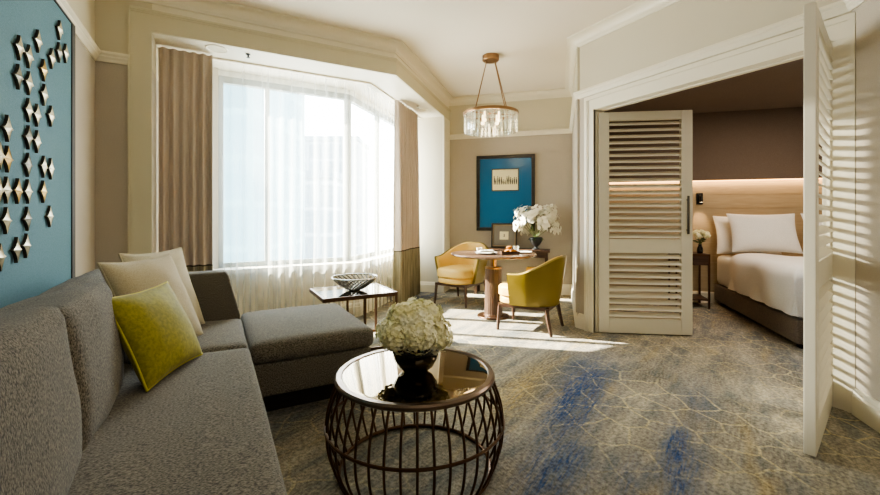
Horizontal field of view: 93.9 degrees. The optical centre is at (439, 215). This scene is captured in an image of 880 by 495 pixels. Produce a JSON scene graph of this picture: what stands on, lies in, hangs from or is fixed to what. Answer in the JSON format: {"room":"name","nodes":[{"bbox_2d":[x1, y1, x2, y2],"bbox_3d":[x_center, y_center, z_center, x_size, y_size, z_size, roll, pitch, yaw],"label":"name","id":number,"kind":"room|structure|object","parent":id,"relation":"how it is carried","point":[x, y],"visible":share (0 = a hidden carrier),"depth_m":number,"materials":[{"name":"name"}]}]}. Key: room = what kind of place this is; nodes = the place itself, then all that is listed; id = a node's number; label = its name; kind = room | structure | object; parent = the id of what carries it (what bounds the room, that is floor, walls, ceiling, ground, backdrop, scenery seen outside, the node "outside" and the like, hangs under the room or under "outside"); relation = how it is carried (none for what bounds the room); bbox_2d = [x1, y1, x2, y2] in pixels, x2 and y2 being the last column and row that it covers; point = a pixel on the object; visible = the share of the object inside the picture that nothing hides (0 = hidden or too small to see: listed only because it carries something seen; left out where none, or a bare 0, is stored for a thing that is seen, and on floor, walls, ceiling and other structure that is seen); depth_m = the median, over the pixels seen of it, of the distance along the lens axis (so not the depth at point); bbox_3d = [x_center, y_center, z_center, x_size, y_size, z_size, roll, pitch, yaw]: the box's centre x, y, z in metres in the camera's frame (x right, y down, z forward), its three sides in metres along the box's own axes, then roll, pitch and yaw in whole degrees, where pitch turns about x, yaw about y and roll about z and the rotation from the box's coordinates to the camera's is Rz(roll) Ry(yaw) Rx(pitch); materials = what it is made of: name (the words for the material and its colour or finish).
{"room":"hotel room","nodes":[
{"label":"hotel room","id":0,"kind":"room"},
{"bbox_2d":[66,0,94,276],"bbox_3d":[-1.292,-0.360,0.433,0.150,3.120,6.800,0,0,-29],"label":"wall","id":1,"kind":"structure","parent":0,"point":[84,10],"depth_m":3.05,"materials":[{"name":"paint"}]},
{"bbox_2d":[0,0,74,309],"bbox_3d":[-1.846,-0.338,1.666,0.059,1.835,2.395,0,0,-29],"label":"wall art panel","id":2,"kind":"object","parent":1,"relation":"attached to","point":[37,37],"visible":0.99,"depth_m":2.11,"materials":[{"name":"teal paint"}]},
{"bbox_2d":[56,0,128,64],"bbox_3d":[-1.118,-1.298,0.511,0.230,0.085,6.530,0,0,-29],"label":"crown molding","id":3,"kind":"structure","parent":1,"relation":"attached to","point":[81,33],"depth_m":3.08,"materials":[{"name":"paint"}]},
{"bbox_2d":[95,0,158,269],"bbox_3d":[-2.812,-0.360,3.762,0.380,3.120,0.800,0,0,-29],"label":"wall","id":4,"kind":"structure","parent":0,"point":[111,16],"depth_m":3.38,"materials":[{"name":"paint"}]},
{"bbox_2d":[128,6,151,253],"bbox_3d":[-2.516,-0.269,3.448,0.162,2.938,0.039,0,0,-29],"label":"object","id":5,"kind":"structure","parent":4,"relation":"attached to","point":[139,41],"depth_m":3.44,"materials":[{"name":"paint"}]},
{"bbox_2d":[158,47,212,271],"bbox_3d":[-2.384,-0.183,3.859,0.435,2.726,0.076,0,0,-29],"label":"drape","id":6,"kind":"object","parent":4,"relation":"hanging from","point":[185,79],"visible":0.7,"depth_m":3.87,"materials":[{"name":"fabric"}]},
{"bbox_2d":[213,68,217,268],"bbox_3d":[-2.589,-0.480,4.271,0.500,2.160,0.120,0,0,-29],"label":"wall","id":7,"kind":"structure","parent":0,"point":[215,70],"depth_m":4.33,"materials":[{"name":"paint"}]},
{"bbox_2d":[218,70,348,267],"bbox_3d":[-1.761,-0.501,4.747,1.410,2.113,0.080,0,0,-29],"label":"window","id":8,"kind":"structure","parent":7,"relation":"in","point":[268,84],"depth_m":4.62,"materials":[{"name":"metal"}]},
{"bbox_2d":[130,4,450,120],"bbox_3d":[-1.128,-1.740,5.025,1.677,0.360,4.357,0,0,38],"label":"soffit","id":9,"kind":"structure","parent":0,"point":[391,85],"depth_m":4.18,"materials":[{"name":"paint"}]},
{"bbox_2d":[205,44,227,52],"bbox_3d":[-2.081,-1.556,3.832,0.190,0.008,0.190,0,0,-29],"label":"recessed light","id":10,"kind":"object","parent":9,"relation":"attached to","point":[213,48],"visible":1,"depth_m":3.82,"materials":[{"name":"paint"}]},
{"bbox_2d":[207,46,225,51],"bbox_3d":[-2.081,-1.557,3.832,0.154,0.001,0.154,0,0,-29],"label":"diffuser","id":11,"kind":"object","parent":10,"relation":"attached to","point":[214,48],"depth_m":3.82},
{"bbox_2d":[213,57,420,118],"bbox_3d":[-1.186,-1.551,4.937,0.752,0.018,3.569,0,0,40],"label":"track","id":12,"kind":"object","parent":9,"relation":"attached to","point":[214,58],"visible":0.73,"depth_m":4.44,"materials":[{"name":"metal"}]},
{"bbox_2d":[364,87,391,312],"bbox_3d":[-1.121,-0.193,5.062,0.645,2.725,3.004,0,0,39],"label":"sheer curtain","id":13,"kind":"object","parent":12,"relation":"hanging from","point":[368,87],"visible":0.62,"depth_m":5.26,"materials":[{"name":"white fabric"}]},
{"bbox_2d":[393,100,419,303],"bbox_3d":[-0.462,-0.183,5.866,0.122,2.726,0.840,0,0,16],"label":"drape","id":14,"kind":"object","parent":12,"relation":"hanging from","point":[406,224],"visible":1,"depth_m":5.76,"materials":[{"name":"fabric"}]},
{"bbox_2d":[137,0,680,105],"bbox_3d":[0.848,-1.865,2.517,5.605,0.110,8.160,0,0,-29],"label":"crown molding","id":15,"kind":"structure","parent":9,"relation":"attached to","point":[640,9],"depth_m":4.17,"materials":[{"name":"paint"}]},
{"bbox_2d":[228,258,392,314],"bbox_3d":[-1.425,0.900,5.135,0.941,0.600,3.431,0,0,41],"label":"wall","id":16,"kind":"structure","parent":0,"point":[259,291],"depth_m":4.56,"materials":[{"name":"paint"}]},
{"bbox_2d":[213,252,392,273],"bbox_3d":[-1.390,0.578,5.105,0.932,0.045,3.456,0,0,41],"label":"window sill","id":17,"kind":"structure","parent":16,"relation":"on","point":[368,260],"depth_m":4.63,"materials":[{"name":"paint"}]},
{"bbox_2d":[420,281,583,329],"bbox_3d":[1.128,1.120,5.994,1.635,0.160,3.011,0,0,-42],"label":"baseboard","id":18,"kind":"structure","parent":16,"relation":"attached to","point":[567,289],"depth_m":6.25,"materials":[{"name":"paint"}]},
{"bbox_2d":[240,288,392,316],"bbox_3d":[-1.325,1.120,5.052,0.729,0.160,3.448,0,0,41],"label":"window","id":19,"kind":"structure","parent":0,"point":[356,309],"depth_m":5.00,"materials":[{"name":"paint"}]},
{"bbox_2d":[348,90,393,260],"bbox_3d":[-0.918,-0.501,5.865,0.080,2.113,1.636,0,0,16],"label":"window","id":20,"kind":"structure","parent":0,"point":[354,99],"depth_m":5.79,"materials":[{"name":"metal"}]},
{"bbox_2d":[418,116,442,281],"bbox_3d":[-0.294,-0.180,6.722,0.802,2.760,0.358,0,0,16],"label":"wall","id":21,"kind":"structure","parent":0,"point":[430,129],"depth_m":6.49,"materials":[{"name":"paint"}]},
{"bbox_2d":[443,116,449,291],"bbox_3d":[0.102,-0.180,6.604,0.025,2.760,0.355,0,0,16],"label":"trim","id":22,"kind":"structure","parent":21,"relation":"attached to","point":[446,123],"depth_m":6.57,"materials":[{"name":"paint"}]},
{"bbox_2d":[223,0,639,96],"bbox_3d":[0.704,-1.970,2.733,5.860,0.100,8.920,0,0,-29],"label":"ceiling","id":23,"kind":"structure","parent":0,"point":[451,38],"depth_m":4.19,"materials":[{"name":"paint"}]},
{"bbox_2d":[463,53,518,135],"bbox_3d":[0.608,-1.462,4.928,0.660,0.915,0.660,0,0,-29],"label":"chandelier","id":24,"kind":"object","parent":23,"relation":"hanging from","point":[488,58],"visible":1,"depth_m":4.88,"materials":[{"name":"gold metal"}]},
{"bbox_2d":[449,97,571,284],"bbox_3d":[1.046,-0.360,6.589,2.045,3.120,0.140,0,0,16],"label":"wall","id":25,"kind":"structure","parent":0,"point":[553,152],"depth_m":6.43,"materials":[{"name":"paint"}]},
{"bbox_2d":[476,154,534,230],"bbox_3d":[1.032,-0.365,6.503,0.920,1.200,0.030,0,0,16],"label":"picture frame","id":26,"kind":"object","parent":25,"relation":"attached to","point":[505,184],"visible":0.98,"depth_m":6.51,"materials":[{"name":"paper"}]},
{"bbox_2d":[492,168,518,190],"bbox_3d":[1.032,-0.573,6.504,0.430,0.355,0.003,0,0,16],"label":"print","id":27,"kind":"object","parent":26,"relation":"attached to","point":[503,179],"depth_m":6.50,"materials":[{"name":"paper"}]},
{"bbox_2d":[266,289,879,494],"bbox_3d":[1.862,1.240,3.367,8.500,0.080,8.920,0,0,-29],"label":"floor","id":28,"kind":"structure","parent":0,"point":[718,409],"depth_m":2.37,"materials":[{"name":"carpet"}]},
{"bbox_2d":[0,269,372,494],"bbox_3d":[-0.880,0.722,1.702,1.752,0.957,3.152,0,0,-29],"label":"sectional sofa","id":29,"kind":"object","parent":28,"relation":"on","point":[77,418],"visible":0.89,"depth_m":1.34,"materials":[{"name":"grey fabric"}]},
{"bbox_2d":[0,307,83,494],"bbox_3d":[-0.951,0.501,0.684,0.376,0.516,1.091,0,0,-29],"label":"cushion","id":30,"kind":"object","parent":29,"relation":"on","point":[42,436],"depth_m":0.92,"materials":[{"name":"grey fabric"}]},
{"bbox_2d":[0,283,124,450],"bbox_3d":[-1.367,0.516,1.438,0.362,0.487,0.657,0,0,-29],"label":"cushion","id":31,"kind":"object","parent":29,"relation":"on","point":[87,311],"depth_m":1.38,"materials":[{"name":"grey fabric"}]},
{"bbox_2d":[36,269,106,296],"bbox_3d":[-1.847,0.537,2.133,0.190,0.445,1.080,0,0,-29],"label":"cushion","id":32,"kind":"object","parent":29,"relation":"on","point":[95,276],"depth_m":2.09,"materials":[{"name":"grey fabric"}]},
{"bbox_2d":[96,253,203,335],"bbox_3d":[-1.553,0.476,2.257,0.245,0.501,0.536,0,0,0],"label":"throw pillow","id":33,"kind":"object","parent":29,"relation":"on","point":[122,278],"visible":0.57,"depth_m":2.21,"materials":[{"name":"beige fabric"}]},
{"bbox_2d":[111,281,202,391],"bbox_3d":[-1.299,0.527,1.902,0.216,0.390,0.480,0,0,-5],"label":"throw pillow","id":34,"kind":"object","parent":29,"relation":"on","point":[156,334],"visible":0.9,"depth_m":1.79,"materials":[{"name":"fabric"}]},
{"bbox_2d":[118,247,204,324],"bbox_3d":[-1.694,0.468,2.540,0.202,0.514,0.476,0,0,7],"label":"throw pillow","id":35,"kind":"object","parent":29,"relation":"on","point":[177,255],"visible":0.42,"depth_m":2.66,"materials":[{"name":"beige fabric"}]},
{"bbox_2d":[67,348,286,494],"bbox_3d":[-0.936,0.799,1.235,0.809,0.160,2.050,0,0,-29],"label":"seat cushion","id":36,"kind":"object","parent":29,"relation":"on","point":[204,428],"depth_m":1.33,"materials":[{"name":"grey fabric"}]},
{"bbox_2d":[122,318,247,364],"bbox_3d":[-1.608,0.798,2.460,0.806,0.164,0.732,0,0,-29],"label":"seat cushion","id":37,"kind":"object","parent":29,"relation":"on","point":[220,334],"depth_m":2.50,"materials":[{"name":"grey fabric"}]},
{"bbox_2d":[241,303,372,363],"bbox_3d":[-0.974,0.795,2.910,0.756,0.153,0.944,0,0,-29],"label":"cushion","id":38,"kind":"object","parent":29,"relation":"on","point":[311,333],"depth_m":2.61,"materials":[{"name":"grey fabric"}]},
{"bbox_2d":[309,283,397,349],"bbox_3d":[-0.826,0.950,3.883,0.680,0.500,0.575,0,0,-29],"label":"side table","id":39,"kind":"object","parent":28,"relation":"on","point":[374,290],"visible":0.59,"depth_m":3.77,"materials":[{"name":"brown metal"}]},
{"bbox_2d":[331,273,377,290],"bbox_3d":[-0.807,0.634,3.890,0.434,0.130,0.434,0,0,-29],"label":"bowl","id":40,"kind":"object","parent":39,"relation":"on","point":[338,281],"visible":1,"depth_m":3.82,"materials":[{"name":"metal"}]},
{"bbox_2d":[324,348,504,494],"bbox_3d":[-0.118,0.971,1.979,0.853,0.458,0.853,0,0,-29],"label":"coffee table","id":41,"kind":"object","parent":28,"relation":"on","point":[374,380],"visible":0.98,"depth_m":1.78,"materials":[{"name":"brown metal"}]},
{"bbox_2d":[342,350,487,402],"bbox_3d":[-0.118,0.751,1.979,0.692,0.014,0.692,0,0,-29],"label":"tabletop","id":42,"kind":"object","parent":41,"relation":"on","point":[375,376],"depth_m":1.87,"materials":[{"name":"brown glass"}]},
{"bbox_2d":[392,348,438,373],"bbox_3d":[-0.118,0.663,1.979,0.225,0.156,0.225,0,0,-29],"label":"vase","id":43,"kind":"object","parent":41,"relation":"on","point":[409,363],"visible":0.56,"depth_m":1.89,"materials":[{"name":"black ceramic"}]},
{"bbox_2d":[375,297,453,355],"bbox_3d":[-0.122,0.547,1.980,0.352,0.295,0.384,0,0,45],"label":"hydrangea bouquet","id":44,"kind":"object","parent":43,"relation":"in","point":[420,324],"visible":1,"depth_m":1.87,"materials":[{"name":"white plant"}]},
{"bbox_2d":[434,242,488,307],"bbox_3d":[0.319,0.793,5.773,0.736,0.820,0.734,0,0,35],"label":"tub chair","id":45,"kind":"object","parent":28,"relation":"on","point":[452,271],"visible":0.91,"depth_m":5.58,"materials":[{"name":"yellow fabric"}]},
{"bbox_2d":[437,264,473,278],"bbox_3d":[0.288,0.762,5.730,0.545,0.141,0.629,0,0,35],"label":"seat cushion","id":46,"kind":"object","parent":45,"relation":"on","point":[445,271],"depth_m":5.50,"materials":[{"name":"yellow fabric"}]},
{"bbox_2d":[451,250,536,319],"bbox_3d":[0.640,0.821,4.922,1.016,0.758,1.016,0,0,-29],"label":"dining table","id":47,"kind":"object","parent":28,"relation":"on","point":[493,273],"visible":0.89,"depth_m":4.82,"materials":[{"name":"brown wood"}]},
{"bbox_2d":[476,252,496,253],"bbox_3d":[0.540,0.432,4.802,0.250,0.019,0.250,0,0,-29],"label":"plate","id":48,"kind":"object","parent":47,"relation":"on","point":[476,252],"visible":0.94,"depth_m":4.81,"materials":[{"name":"white ceramic"}]},
{"bbox_2d":[478,250,493,252],"bbox_3d":[0.535,0.409,4.801,0.170,0.024,0.100,0,0,-12],"label":"folded napkin","id":49,"kind":"object","parent":48,"relation":"on","point":[480,251],"visible":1,"depth_m":4.75,"materials":[{"name":"fabric"}]},
{"bbox_2d":[500,251,519,253],"bbox_3d":[0.815,0.426,4.792,0.210,0.030,0.140,0,0,0],"label":"serving tray","id":50,"kind":"object","parent":47,"relation":"on","point":[501,252],"visible":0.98,"depth_m":4.72,"materials":[{"name":"brown wood"}]},
{"bbox_2d":[474,247,549,293],"bbox_3d":[1.079,0.850,6.298,1.175,0.700,0.330,0,0,16],"label":"console table","id":51,"kind":"object","parent":28,"relation":"on","point":[541,253],"visible":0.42,"depth_m":6.10,"materials":[{"name":"brown wood"}]},
{"bbox_2d":[491,223,516,247],"bbox_3d":[1.004,0.306,6.445,0.400,0.384,0.078,0,0,16],"label":"picture frame","id":52,"kind":"object","parent":51,"relation":"on","point":[503,235],"visible":0.81,"depth_m":6.45,"materials":[{"name":"gold metal"}]},
{"bbox_2d":[500,231,507,239],"bbox_3d":[1.005,0.306,6.446,0.136,0.125,0.002,0,-7,16],"label":"print","id":53,"kind":"object","parent":52,"relation":"attached to","point":[501,233],"depth_m":6.45},
{"bbox_2d":[529,237,542,249],"bbox_3d":[1.425,0.407,6.103,0.200,0.185,0.200,0,0,-29],"label":"pedestal vase","id":54,"kind":"object","parent":51,"relation":"on","point":[537,242],"visible":1,"depth_m":6.04,"materials":[{"name":"silver metal"}]},
{"bbox_2d":[513,204,561,240],"bbox_3d":[1.443,0.091,6.111,0.706,0.549,0.516,0,0,19],"label":"orchid arrangement","id":55,"kind":"object","parent":54,"relation":"in","point":[549,215],"visible":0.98,"depth_m":6.00,"materials":[{"name":"white plant"}]},
{"bbox_2d":[496,255,566,336],"bbox_3d":[0.994,0.805,4.404,0.696,0.795,0.698,0,0,30],"label":"tub chair","id":56,"kind":"object","parent":28,"relation":"on","point":[536,288],"visible":1,"depth_m":4.13,"materials":[{"name":"yellow fabric"}]},
{"bbox_2d":[499,281,507,296],"bbox_3d":[0.951,0.776,4.429,0.596,0.137,0.516,0,0,30],"label":"seat cushion","id":57,"kind":"object","parent":56,"relation":"on","point":[503,288],"depth_m":4.34,"materials":[{"name":"white fabric"}]},
{"bbox_2d":[668,252,709,308],"bbox_3d":[3.353,0.848,5.552,0.400,0.705,0.400,0,0,16],"label":"nightstand","id":58,"kind":"object","parent":28,"relation":"on","point":[699,259],"visible":0.51,"depth_m":5.36,"materials":[{"name":"brown wood"}]},
{"bbox_2d":[673,293,707,300],"bbox_3d":[3.353,1.090,5.552,0.380,0.020,0.380,0,0,16],"label":"shelf","id":59,"kind":"object","parent":58,"relation":"attached to","point":[698,296],"depth_m":5.45,"materials":[{"name":"brown wood"}]},
{"bbox_2d":[697,244,702,252],"bbox_3d":[3.449,0.434,5.451,0.076,0.120,0.076,0,0,-29],"label":"bud vase","id":60,"kind":"object","parent":58,"relation":"on","point":[699,248],"visible":0.99,"depth_m":5.43,"materials":[{"name":"black ceramic"}]},
{"bbox_2d":[693,229,710,243],"bbox_3d":[3.462,0.284,5.438,0.224,0.224,0.226,0,0,-29],"label":"bunch","id":61,"kind":"object","parent":60,"relation":"in","point":[699,234],"visible":0.98,"depth_m":5.41,"materials":[{"name":"white plant"}]},
{"bbox_2d":[714,255,803,348],"bbox_3d":[4.329,0.863,4.417,1.770,0.675,2.068,0,0,16],"label":"bed","id":62,"kind":"object","parent":28,"relation":"on","point":[790,327],"visible":0.21,"depth_m":4.43,"materials":[{"name":"brown fabric"}]},
{"bbox_2d":[713,216,781,254],"bbox_3d":[4.045,0.252,5.424,0.731,0.506,0.232,0,0,16],"label":"bed pillow","id":63,"kind":"object","parent":62,"relation":"on","point":[723,229],"visible":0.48,"depth_m":5.44,"materials":[{"name":"fabric"}]},
{"bbox_2d":[726,213,802,253],"bbox_3d":[4.094,0.213,5.200,0.753,0.492,0.251,0,0,15],"label":"bed pillow","id":64,"kind":"object","parent":62,"relation":"on","point":[769,233],"visible":1,"depth_m":5.15,"materials":[{"name":"fabric"}]},
{"bbox_2d":[728,253,803,316],"bbox_3d":[4.232,0.673,4.085,1.918,0.455,1.518,0,0,16],"label":"duvet","id":65,"kind":"object","parent":62,"relation":"on","point":[776,281],"visible":0.54,"depth_m":4.10,"materials":[{"name":"fabric"}]},
{"bbox_2d":[572,46,579,314],"bbox_3d":[1.799,-0.360,5.307,0.120,3.120,1.898,0,0,16],"label":"wall partition","id":66,"kind":"structure","parent":0,"point":[578,48],"depth_m":4.41,"materials":[{"name":"paint"}]},
{"bbox_2d":[576,40,594,313],"bbox_3d":[1.585,-0.360,4.373,0.120,3.120,0.250,0,0,-29],"label":"wall","id":67,"kind":"structure","parent":0,"point":[587,52],"depth_m":4.37,"materials":[{"name":"paint"}]},
{"bbox_2d":[605,58,803,112],"bbox_3d":[3.847,-1.470,4.426,3.900,0.100,4.770,0,0,-29],"label":"ceiling","id":68,"kind":"structure","parent":0,"point":[782,85],"depth_m":4.80,"materials":[{"name":"beige paint"}]},
{"bbox_2d":[595,0,829,94],"bbox_3d":[2.089,-1.510,3.452,0.120,0.820,1.850,0,0,-29],"label":"wall","id":69,"kind":"structure","parent":0,"point":[682,27],"depth_m":3.44,"materials":[{"name":"paint"}]},
{"bbox_2d":[595,52,803,332],"bbox_3d":[2.093,0.045,3.455,0.130,2.310,1.870,0,0,-29],"label":"lining","id":70,"kind":"object","parent":69,"relation":"attached to","point":[798,56],"visible":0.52,"depth_m":3.80,"materials":[{"name":"paint"}]},
{"bbox_2d":[598,110,692,334],"bbox_3d":[2.070,0.065,4.152,0.896,2.246,0.086,0,0,7],"label":"door","id":71,"kind":"structure","parent":70,"relation":"attached to","point":[622,322],"depth_m":4.16,"materials":[{"name":"paint"}]},
{"bbox_2d":[804,2,833,456],"bbox_3d":[2.159,0.065,2.335,0.876,2.246,0.056,0,0,-42],"label":"door","id":72,"kind":"structure","parent":70,"relation":"attached to","point":[818,50],"depth_m":2.06,"materials":[{"name":"paint"}]},
{"bbox_2d":[609,107,821,182],"bbox_3d":[4.030,-0.955,5.592,4.003,0.930,0.100,0,0,16],"label":"wall","id":73,"kind":"structure","parent":0,"point":[760,143],"depth_m":5.55,"materials":[{"name":"brown paint"}]},
{"bbox_2d":[830,0,850,19],"bbox_3d":[2.576,-0.360,2.562,0.120,3.120,0.180,0,0,-29],"label":"wall","id":74,"kind":"structure","parent":0,"point":[831,1],"depth_m":2.59,"materials":[{"name":"paint"}]},
{"bbox_2d":[851,0,879,401],"bbox_3d":[2.359,-0.360,1.745,0.120,3.120,1.598,0,0,16],"label":"wall","id":75,"kind":"structure","parent":0,"point":[867,15],"depth_m":2.39,"materials":[{"name":"paint"}]},
{"bbox_2d":[449,0,866,139],"bbox_3d":[1.636,-1.298,2.217,2.816,0.085,9.192,0,0,-1],"label":"crown molding","id":76,"kind":"structure","parent":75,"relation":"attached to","point":[841,7],"depth_m":3.35,"materials":[{"name":"paint"}]},
{"bbox_2d":[584,12,854,412],"bbox_3d":[2.026,-0.018,3.406,0.038,2.435,2.080,0,0,-29],"label":"door frame","id":77,"kind":"structure","parent":75,"relation":"attached to","point":[840,30],"depth_m":2.58,"materials":[{"name":"paint"}]},
{"bbox_2d":[852,388,879,432],"bbox_3d":[2.298,1.120,-0.346,1.934,0.160,5.347,0,0,24],"label":"baseboard","id":78,"kind":"structure","parent":75,"relation":"attached to","point":[865,408],"depth_m":2.37,"materials":[{"name":"paint"}]},
{"label":"outside","id":79,"kind":"structure","parent":0,"visible":0},
{"bbox_2d":[305,170,353,258],"bbox_3d":[-16.103,13.050,50.987,8.678,36.300,10.400,0,0,0],"label":"building","id":80,"kind":"structure","parent":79,"point":[323,188],"depth_m":45.99,"materials":[{"name":"white"}]},
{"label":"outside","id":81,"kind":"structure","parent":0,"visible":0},
{"bbox_2d":[305,136,368,254],"bbox_3d":[-19.955,8.800,74.981,12.297,44.800,10.400,0,0,0],"label":"building","id":82,"kind":"structure","parent":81,"point":[321,152],"depth_m":69.98,"materials":[{"name":"white"}]},
{"bbox_3d":[4.064,-0.360,5.707,2.930,3.120,2.930,0,0,-29],"label":"wall","id":83,"kind":"structure","parent":0,"visible":0},
{"bbox_2d":[609,290,719,302],"bbox_3d":[3.983,1.125,5.605,3.900,0.150,0.020,0,0,16],"label":"baseboard","id":84,"kind":"structure","parent":83,"relation":"attached to","point":[705,294],"depth_m":5.83,"materials":[{"name":"paint"}]},
{"bbox_2d":[609,178,821,291],"bbox_3d":[3.816,0.356,5.656,3.550,1.688,0.093,0,0,16],"label":"headboard","id":85,"kind":"object","parent":83,"relation":"attached to","point":[721,198],"visible":0.21,"depth_m":5.68,"materials":[{"name":"beige wood"}]},
{"bbox_2d":[696,193,702,204],"bbox_3d":[3.596,-0.240,5.672,0.080,0.160,0.106,0,0,16],"label":"wall lamp","id":86,"kind":"object","parent":85,"relation":"attached to","point":[699,196],"visible":1,"depth_m":5.71,"materials":[{"name":"black metal"}]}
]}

